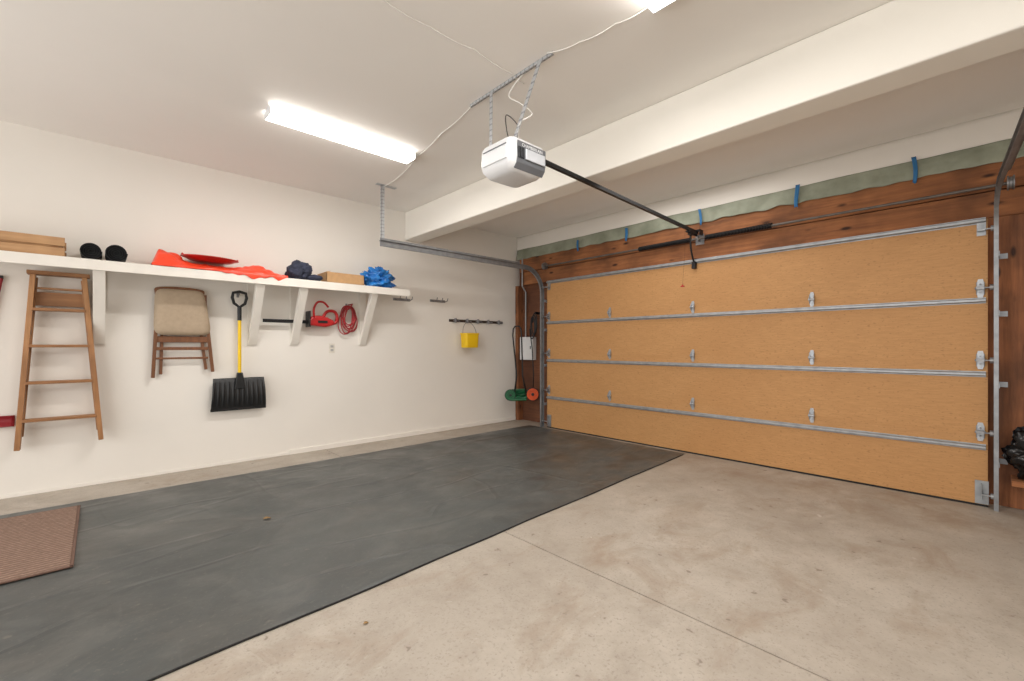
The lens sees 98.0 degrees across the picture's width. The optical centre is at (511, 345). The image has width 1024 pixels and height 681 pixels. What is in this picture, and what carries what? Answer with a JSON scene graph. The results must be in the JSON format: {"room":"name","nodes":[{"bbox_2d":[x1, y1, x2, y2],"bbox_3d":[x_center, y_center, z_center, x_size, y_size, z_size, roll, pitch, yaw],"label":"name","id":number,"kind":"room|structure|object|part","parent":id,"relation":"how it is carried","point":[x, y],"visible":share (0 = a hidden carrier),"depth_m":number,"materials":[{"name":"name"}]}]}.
{"room":"garage","nodes":[
{"label":"garage","id":0,"kind":"room"},
{"bbox_2d":[0,120,519,495],"bbox_3d":[-2.836,-0.245,4.954,8.580,3.390,0.120,0,0,-43],"label":"wall","id":1,"kind":"structure","parent":0,"point":[412,372],"depth_m":4.64,"materials":[{"name":"paint"}]},
{"bbox_2d":[0,275,14,427],"bbox_3d":[-4.267,0.043,3.510,0.460,1.234,0.042,0,0,-43],"label":"sled","id":2,"kind":"object","parent":1,"relation":"hanging from","point":[5,421],"visible":1,"depth_m":3.64,"materials":[{"name":"red paint"}]},
{"bbox_3d":[-4.267,0.615,3.510,0.460,0.090,0.042,0,0,-43],"label":"blade","id":3,"kind":"part","parent":2,"relation":"part of","materials":[{"name":"red paint"}]},
{"bbox_2d":[151,286,213,377],"bbox_3d":[-3.246,-0.137,4.403,0.508,0.886,0.111,0,0,-43],"label":"folding chair","id":4,"kind":"object","parent":1,"relation":"attached to","point":[177,310],"visible":1,"depth_m":4.35,"materials":[{"name":"beige fabric"}]},
{"bbox_3d":[-3.414,-0.102,4.260,0.069,0.816,0.028,0,0,-43],"label":"leg","id":5,"kind":"part","parent":4,"relation":"part of","materials":[{"name":"brown wood"}]},
{"bbox_3d":[-3.397,0.013,4.313,0.041,0.526,0.037,0,0,-43],"label":"leg","id":6,"kind":"part","parent":4,"relation":"part of","materials":[{"name":"brown wood"}]},
{"bbox_3d":[-3.273,-0.535,4.388,0.400,0.090,0.025,0,0,-43],"label":"rail","id":7,"kind":"part","parent":4,"relation":"part of","materials":[{"name":"brown wood"}]},
{"bbox_3d":[-3.262,0.120,4.406,0.420,0.020,0.017,0,0,-43],"label":"cross rail","id":8,"kind":"part","parent":4,"relation":"part of","materials":[{"name":"brown wood"}]},
{"bbox_3d":[-3.262,0.025,4.406,0.420,0.030,0.017,0,0,-43],"label":"cross rail","id":9,"kind":"part","parent":4,"relation":"part of","materials":[{"name":"brown wood"}]},
{"bbox_3d":[-3.262,-0.065,4.406,0.420,0.060,0.017,0,0,-43],"label":"cross rail","id":10,"kind":"part","parent":4,"relation":"part of","materials":[{"name":"brown wood"}]},
{"bbox_3d":[-3.155,-0.005,4.537,0.085,0.492,0.026,0,0,-28],"label":"leg","id":11,"kind":"part","parent":4,"relation":"part of","materials":[{"name":"brown wood"}]},
{"bbox_3d":[-3.104,-0.122,4.548,0.103,0.777,0.028,0,0,-43],"label":"leg","id":12,"kind":"part","parent":4,"relation":"part of","materials":[{"name":"brown wood"}]},
{"bbox_2d":[0,250,409,344],"bbox_3d":[-3.223,-0.370,4.239,4.840,0.710,0.400,0,0,-43],"label":"wall shelf","id":13,"kind":"object","parent":1,"relation":"attached to","point":[299,288],"visible":0.95,"depth_m":4.44,"materials":[{"name":"paint"}]},
{"bbox_2d":[0,230,65,256],"bbox_3d":[-3.999,-0.803,3.461,0.745,0.154,0.254,0,0,-43],"label":"wooden crate","id":14,"kind":"object","parent":13,"relation":"on","point":[9,241],"visible":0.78,"depth_m":3.51,"materials":[{"name":"brown wood"}]},
{"bbox_2d":[13,270,103,450],"bbox_3d":[-3.854,0.113,3.803,0.536,1.475,0.128,0,0,-43],"label":"step ladder","id":15,"kind":"object","parent":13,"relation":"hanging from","point":[35,298],"visible":1,"depth_m":3.76,"materials":[{"name":"brown wood"}]},
{"bbox_3d":[-3.999,0.122,3.656,0.124,1.457,0.075,0,0,-43],"label":"rail","id":16,"kind":"part","parent":15,"relation":"part of","materials":[{"name":"brown wood"}]},
{"bbox_3d":[-4.027,0.087,3.709,0.108,1.326,0.030,0,0,-43],"label":"leg","id":17,"kind":"part","parent":15,"relation":"part of","materials":[{"name":"brown wood"}]},
{"bbox_3d":[-3.753,0.087,3.963,0.125,1.326,0.030,0,0,-43],"label":"leg","id":18,"kind":"part","parent":15,"relation":"part of","materials":[{"name":"brown wood"}]},
{"bbox_3d":[-3.703,0.113,3.931,0.140,1.437,0.075,0,0,-43],"label":"rail","id":19,"kind":"part","parent":15,"relation":"part of","materials":[{"name":"brown wood"}]},
{"bbox_2d":[80,243,101,259],"bbox_3d":[-3.619,-0.797,3.828,0.139,0.135,0.304,0,0,-43],"label":"roll","id":20,"kind":"object","parent":13,"relation":"on","point":[87,250],"visible":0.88,"depth_m":3.73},
{"bbox_2d":[105,245,127,261],"bbox_3d":[-3.502,-0.801,3.937,0.147,0.143,0.304,0,0,-43],"label":"roll","id":21,"kind":"object","parent":13,"relation":"on","point":[117,253],"visible":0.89,"depth_m":3.84,"materials":[{"name":"black rubber"}]},
{"bbox_2d":[151,249,287,280],"bbox_3d":[-2.912,-0.789,4.482,1.140,0.221,0.352,0,0,-43],"label":"cover","id":22,"kind":"object","parent":13,"relation":"on","point":[162,258],"visible":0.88,"depth_m":4.31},
{"bbox_2d":[180,253,238,264],"bbox_3d":[-2.997,-0.858,4.422,0.484,0.078,0.483,0,0,-43],"label":"sled","id":23,"kind":"object","parent":22,"relation":"on","point":[206,259],"visible":1,"depth_m":4.30,"materials":[{"name":"red plastic"}]},
{"bbox_2d":[284,260,322,280],"bbox_3d":[-2.328,-0.840,4.969,0.360,0.226,0.281,0,0,-43],"label":"cloth bundle","id":24,"kind":"object","parent":13,"relation":"on","point":[298,269],"visible":0.85,"depth_m":4.87,"materials":[{"name":"grey fabric"}]},
{"bbox_2d":[317,271,363,284],"bbox_3d":[-2.039,-0.792,5.304,0.445,0.133,0.290,0,0,-43],"label":"cardboard box","id":25,"kind":"object","parent":13,"relation":"on","point":[327,276],"visible":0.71,"depth_m":5.17,"materials":[{"name":"brown cardboard"}]},
{"bbox_2d":[360,266,395,287],"bbox_3d":[-1.684,-0.869,5.615,0.411,0.284,0.369,0,0,-2],"label":"plastic bag","id":26,"kind":"object","parent":13,"relation":"on","point":[378,277],"visible":0.8,"depth_m":5.50,"materials":[{"name":"blue plastic"}]},
{"bbox_2d":[0,417,515,498],"bbox_3d":[-2.899,1.222,4.801,8.280,0.055,0.018,0,0,-43],"label":"baseboard","id":27,"kind":"structure","parent":1,"relation":"attached to","point":[374,439],"depth_m":5.12,"materials":[{"name":"paint"}]},
{"bbox_2d":[263,301,338,326],"bbox_3d":[-2.415,-0.376,5.139,0.830,0.312,0.140,0,0,-43],"label":"hedge trimmer","id":28,"kind":"object","parent":1,"relation":"attached to","point":[319,321],"visible":1,"depth_m":5.20,"materials":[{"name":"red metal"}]},
{"bbox_3d":[-2.249,-0.430,5.237,0.191,0.206,0.045,0,0,-43],"label":"handle","id":29,"kind":"part","parent":28,"relation":"part of","materials":[{"name":"red plastic"}]},
{"bbox_3d":[-2.193,-0.342,5.359,0.206,0.197,0.036,0,0,-43],"label":"handle","id":30,"kind":"part","parent":28,"relation":"part of","materials":[{"name":"red plastic"}]},
{"bbox_2d":[329,344,334,352],"bbox_3d":[-2.206,0.028,5.451,0.070,0.115,0.010,0,0,-43],"label":"wall outlet","id":31,"kind":"object","parent":1,"relation":"attached to","point":[331,346],"visible":1,"depth_m":5.45,"materials":[{"name":"white plastic"}]},
{"bbox_2d":[393,296,412,301],"bbox_3d":[-1.465,-0.645,6.049,0.260,0.055,0.142,0,0,-43],"label":"hook","id":32,"kind":"object","parent":1,"relation":"attached to","point":[400,298],"visible":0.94,"depth_m":6.06,"materials":[{"name":"metal"}]},
{"bbox_3d":[-1.511,-0.635,6.098,0.260,0.036,0.008,0,0,-43],"label":"plate","id":33,"kind":"part","parent":32,"relation":"part of","materials":[{"name":"metal"}]},
{"bbox_2d":[430,297,447,302],"bbox_3d":[-1.040,-0.665,6.443,0.260,0.055,0.142,0,0,-43],"label":"hook","id":34,"kind":"object","parent":1,"relation":"attached to","point":[431,300],"visible":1,"depth_m":6.46,"materials":[{"name":"metal"}]},
{"bbox_2d":[449,318,502,324],"bbox_3d":[-0.517,-0.384,6.953,1.060,0.068,0.105,0,0,-43],"label":"tool rack","id":35,"kind":"object","parent":1,"relation":"attached to","point":[455,320],"visible":1,"depth_m":6.95,"materials":[{"name":"brown metal"}]},
{"bbox_2d":[460,322,478,347],"bbox_3d":[-0.639,-0.170,6.732,0.262,0.389,0.185,0,0,-43],"label":"bucket","id":36,"kind":"object","parent":35,"relation":"hanging from","point":[468,340],"visible":1,"depth_m":6.66,"materials":[{"name":"plastic"}]},
{"bbox_2d":[515,286,522,419],"bbox_3d":[0.120,0.119,7.553,0.110,2.262,0.070,0,0,-43],"label":"trim","id":37,"kind":"structure","parent":1,"relation":"attached to","point":[518,289],"depth_m":7.52,"materials":[{"name":"brown wood"}]},
{"bbox_2d":[505,325,538,400],"bbox_3d":[0.159,0.276,7.117,0.553,1.204,0.152,0,0,-2],"label":"reel mower","id":38,"kind":"object","parent":1,"relation":"hanging from","point":[532,394],"visible":1,"depth_m":7.07,"materials":[{"name":"green metal"}]},
{"bbox_3d":[0.120,0.227,7.079,0.241,1.106,0.030,0,0,-2],"label":"handle","id":39,"kind":"part","parent":38,"relation":"part of","materials":[{"name":"black plastic"}]},
{"bbox_2d":[405,0,1023,241],"bbox_3d":[1.231,-1.650,3.393,0.240,0.380,7.700,0,0,-43],"label":"beam","id":40,"kind":"structure","parent":1,"relation":"attached to","point":[895,44],"depth_m":2.80,"materials":[{"name":"paint"}]},
{"bbox_2d":[517,107,1022,250],"bbox_3d":[2.708,-1.710,4.763,0.018,0.262,7.700,0,0,-43],"label":"ceiling beam","id":41,"kind":"structure","parent":1,"relation":"attached to","point":[1001,126],"depth_m":4.42,"materials":[{"name":"paint"}]},
{"bbox_2d":[516,138,1023,259],"bbox_3d":[2.686,-1.516,4.729,0.065,0.237,7.680,0,0,-43],"label":"roof membrane","id":42,"kind":"object","parent":1,"relation":"attached to","point":[994,152],"depth_m":4.42,"materials":[{"name":"green fabric"}]},
{"bbox_3d":[1.525,-1.488,5.948,0.014,0.181,0.052,0,0,-37],"label":"tape strip","id":43,"kind":"part","parent":42,"relation":"part of","materials":[{"name":"blue plastic"}]},
{"bbox_3d":[2.205,-1.509,5.217,0.016,0.195,0.044,0,0,-43],"label":"tape strip","id":44,"kind":"part","parent":42,"relation":"part of","materials":[{"name":"blue plastic"}]},
{"bbox_3d":[2.878,-1.511,4.492,0.016,0.229,0.053,0,0,-43],"label":"tape strip","id":45,"kind":"part","parent":42,"relation":"part of","materials":[{"name":"blue plastic"}]},
{"bbox_3d":[3.478,-1.518,3.845,0.016,0.232,0.042,0,0,-43],"label":"tape strip","id":46,"kind":"part","parent":42,"relation":"part of","materials":[{"name":"blue plastic"}]},
{"bbox_3d":[-2.052,-0.500,5.549,0.024,0.060,0.075,0,0,-43],"label":"wall hook","id":47,"kind":"object","parent":1,"relation":"attached to","visible":0},
{"bbox_2d":[338,304,357,334],"bbox_3d":[-2.033,-0.333,5.527,0.250,0.389,0.104,0,0,-43],"label":"coiled cord","id":48,"kind":"object","parent":47,"relation":"hanging from","point":[354,320],"visible":1,"depth_m":5.51,"materials":[{"name":"red plastic"}]},
{"bbox_3d":[-2.913,-0.550,4.743,0.024,0.060,0.085,0,0,-43],"label":"wall hook","id":49,"kind":"object","parent":1,"relation":"attached to","visible":0},
{"bbox_2d":[210,290,265,411],"bbox_3d":[-2.882,0.043,4.710,0.512,1.269,0.056,0,0,-43],"label":"snow shovel","id":50,"kind":"object","parent":49,"relation":"hanging from","point":[241,392],"visible":1,"depth_m":4.70,"materials":[{"name":"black plastic"}]},
{"bbox_3d":[-2.885,0.500,4.713,0.510,0.328,0.048,0,0,-43],"label":"blade","id":51,"kind":"part","parent":50,"relation":"part of","materials":[{"name":"black plastic"}]},
{"bbox_2d":[235,372,244,388],"bbox_3d":[-2.880,0.365,4.707,0.098,0.170,0.050,0,0,-43],"label":"socket","id":52,"kind":"object","parent":50,"relation":"attached to","point":[240,379],"depth_m":4.69,"materials":[{"name":"black plastic"}]},
{"bbox_2d":[0,0,1023,237],"bbox_3d":[-0.176,-1.890,2.087,8.580,0.100,7.700,0,0,-43],"label":"ceiling","id":53,"kind":"structure","parent":0,"point":[194,82],"depth_m":3.13,"materials":[{"name":"paint"}]},
{"bbox_2d":[264,105,414,163],"bbox_3d":[-1.430,-1.806,3.857,1.250,0.068,0.164,0,0,-43],"label":"fluorescent light","id":54,"kind":"object","parent":53,"relation":"attached to","point":[274,114],"visible":1,"depth_m":3.75,"materials":[{"name":"white plastic"}]},
{"bbox_2d":[378,107,470,188],"bbox_3d":[-0.908,-1.829,4.321,0.076,0.020,2.197,0,0,-35],"label":"cord","id":55,"kind":"object","parent":53,"relation":"attached to","point":[470,107],"visible":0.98,"depth_m":4.08,"materials":[{"name":"white plastic"}]},
{"bbox_2d":[382,0,523,83],"bbox_3d":[-0.390,-1.829,2.625,1.367,0.020,0.043,0,0,-45],"label":"cord","id":56,"kind":"object","parent":53,"relation":"attached to","point":[382,0],"visible":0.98,"depth_m":2.63,"materials":[{"name":"white plastic"}]},
{"bbox_2d":[375,183,546,426],"bbox_3d":[-0.485,-0.293,6.013,2.868,3.093,0.074,0,0,-43],"label":"door track","id":57,"kind":"object","parent":53,"relation":"hanging from","point":[384,242],"visible":0.95,"depth_m":5.99,"materials":[{"name":"metal"}]},
{"bbox_2d":[469,53,702,286],"bbox_3d":[1.068,-1.250,4.108,3.177,1.176,0.850,0,0,-43],"label":"garage door opener","id":58,"kind":"object","parent":53,"relation":"hanging from","point":[514,162],"visible":1,"depth_m":3.10,"materials":[{"name":"white plastic"}]},
{"bbox_3d":[0.051,-1.620,3.004,0.178,0.427,0.061,0,0,34],"label":"power cord","id":59,"kind":"part","parent":58,"relation":"part of","materials":[{"name":"white plastic"}]},
{"bbox_3d":[0.124,-1.293,3.082,0.275,0.180,0.042,0,0,-43],"label":"panel","id":60,"kind":"part","parent":58,"relation":"part of","materials":[{"name":"grey plastic"}]},
{"bbox_3d":[1.139,-1.365,4.235,2.771,0.132,0.028,0,0,-43],"label":"rail","id":61,"kind":"part","parent":58,"relation":"part of","materials":[{"name":"black metal"}]},
{"bbox_3d":[2.069,-1.081,5.098,0.130,0.382,0.040,0,0,-43],"label":"door arm","id":62,"kind":"part","parent":58,"relation":"part of","materials":[{"name":"black metal"}]},
{"bbox_2d":[547,7,647,53],"bbox_3d":[0.487,-1.829,2.610,0.642,0.020,0.040,0,0,36],"label":"cord","id":63,"kind":"object","parent":53,"relation":"attached to","point":[646,7],"visible":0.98,"depth_m":2.60,"materials":[{"name":"white plastic"}]},
{"bbox_2d":[641,0,675,13],"bbox_3d":[0.354,-1.806,1.897,1.240,0.068,0.164,0,0,-43],"label":"fluorescent light","id":64,"kind":"object","parent":53,"relation":"attached to","point":[654,6],"visible":1,"depth_m":2.31,"materials":[{"name":"white plastic"}]},
{"bbox_2d":[994,107,1023,511],"bbox_3d":[2.817,-0.293,2.452,0.089,3.093,2.874,0,0,44],"label":"door track","id":65,"kind":"object","parent":53,"relation":"hanging from","point":[1017,139],"visible":1,"depth_m":3.36,"materials":[{"name":"metal"}]},
{"bbox_2d":[0,420,1023,680],"bbox_3d":[-0.176,1.350,2.087,8.580,0.200,7.700,0,0,-43],"label":"floor","id":66,"kind":"structure","parent":0,"point":[687,567],"depth_m":2.24,"materials":[{"name":"concrete"}]},
{"bbox_2d":[0,425,684,680],"bbox_3d":[-1.416,1.244,3.430,7.395,0.011,2.999,0,0,-43],"label":"floor mat","id":67,"kind":"object","parent":66,"relation":"on","point":[161,582],"visible":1,"depth_m":2.84,"materials":[{"name":"black rubber"}]},
{"bbox_2d":[0,505,80,583],"bbox_3d":[-3.567,1.232,2.349,1.825,0.010,1.305,0,0,-43],"label":"doormat","id":68,"kind":"object","parent":67,"relation":"on","point":[39,543],"visible":1,"depth_m":2.76,"materials":[{"name":"carpet"}]},
{"bbox_2d":[542,217,993,506],"bbox_3d":[2.102,0.124,5.145,0.121,2.252,4.715,0,0,-43],"label":"door","id":69,"kind":"structure","parent":66,"relation":"on","point":[861,359],"depth_m":4.36,"materials":[{"name":"orange wood"}]},
{"bbox_3d":[2.131,-0.720,5.162,0.045,0.540,4.630,0,0,-43],"label":"panel","id":70,"kind":"part","parent":69,"relation":"part of","materials":[{"name":"brown wood"}]},
{"bbox_3d":[2.131,-0.170,5.162,0.045,0.560,4.630,0,0,-43],"label":"panel","id":71,"kind":"part","parent":69,"relation":"part of","materials":[{"name":"brown wood"}]},
{"bbox_3d":[2.131,0.390,5.162,0.045,0.560,4.630,0,0,-43],"label":"panel","id":72,"kind":"part","parent":69,"relation":"part of","materials":[{"name":"brown wood"}]},
{"bbox_3d":[2.131,0.954,5.162,0.045,0.568,4.630,0,0,-43],"label":"panel","id":73,"kind":"part","parent":69,"relation":"part of","materials":[{"name":"brown wood"}]},
{"bbox_2d":[520,273,546,423],"bbox_3d":[2.785,-0.295,4.835,0.100,3.090,7.700,0,0,-43],"label":"wall","id":74,"kind":"structure","parent":0,"point":[531,409],"depth_m":7.36,"materials":[{"name":"brown wood"}]},
{"bbox_2d":[520,259,535,359],"bbox_3d":[0.247,-0.610,7.391,0.141,1.680,0.300,0,0,-43],"label":"electrical box","id":75,"kind":"object","parent":74,"relation":"attached to","point":[527,350],"visible":0.91,"depth_m":7.38,"materials":[{"name":"white metal"}]},
{"bbox_2d":[529,312,539,387],"bbox_3d":[0.390,0.075,7.211,0.180,1.251,0.147,0,0,-43],"label":"cord","id":76,"kind":"object","parent":74,"relation":"hanging from","point":[535,313],"visible":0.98,"depth_m":7.16,"materials":[{"name":"plastic"}]},
{"bbox_2d":[520,157,1023,272],"bbox_3d":[2.748,-1.353,4.746,0.075,0.233,7.620,0,0,-43],"label":"trim","id":77,"kind":"structure","parent":74,"relation":"attached to","point":[983,175],"depth_m":4.36,"materials":[{"name":"brown wood"}]},
{"bbox_2d":[523,186,1023,285],"bbox_3d":[2.763,-1.120,4.712,0.100,0.210,7.550,0,0,-43],"label":"wooden beam","id":78,"kind":"structure","parent":74,"relation":"attached to","point":[1011,202],"depth_m":4.37,"materials":[{"name":"brown wood"}]},
{"bbox_2d":[541,175,1014,269],"bbox_3d":[2.168,-1.250,5.190,0.118,0.120,4.900,0,0,-43],"label":"bar","id":79,"kind":"object","parent":74,"relation":"attached to","point":[1010,183],"visible":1,"depth_m":4.69,"materials":[{"name":"black metal"}]},
{"bbox_2d":[988,213,1023,509],"bbox_3d":[3.871,0.119,3.510,0.110,2.262,0.240,0,0,-43],"label":"trim","id":80,"kind":"structure","parent":74,"relation":"attached to","point":[1011,227],"depth_m":3.45,"materials":[{"name":"brown wood"}]},
{"bbox_2d":[1011,475,1023,487],"bbox_3d":[4.491,1.015,2.666,0.350,0.040,2.000,0,0,-43],"label":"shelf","id":81,"kind":"structure","parent":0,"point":[1015,482],"depth_m":3.27,"materials":[{"name":"brown wood"}]},
{"bbox_2d":[1001,426,1023,479],"bbox_3d":[3.889,0.775,3.174,0.311,0.433,0.541,0,0,-43],"label":"trash bag","id":82,"kind":"object","parent":81,"relation":"on","point":[1013,454],"visible":1,"depth_m":3.28,"materials":[{"name":"black plastic"}]}
]}

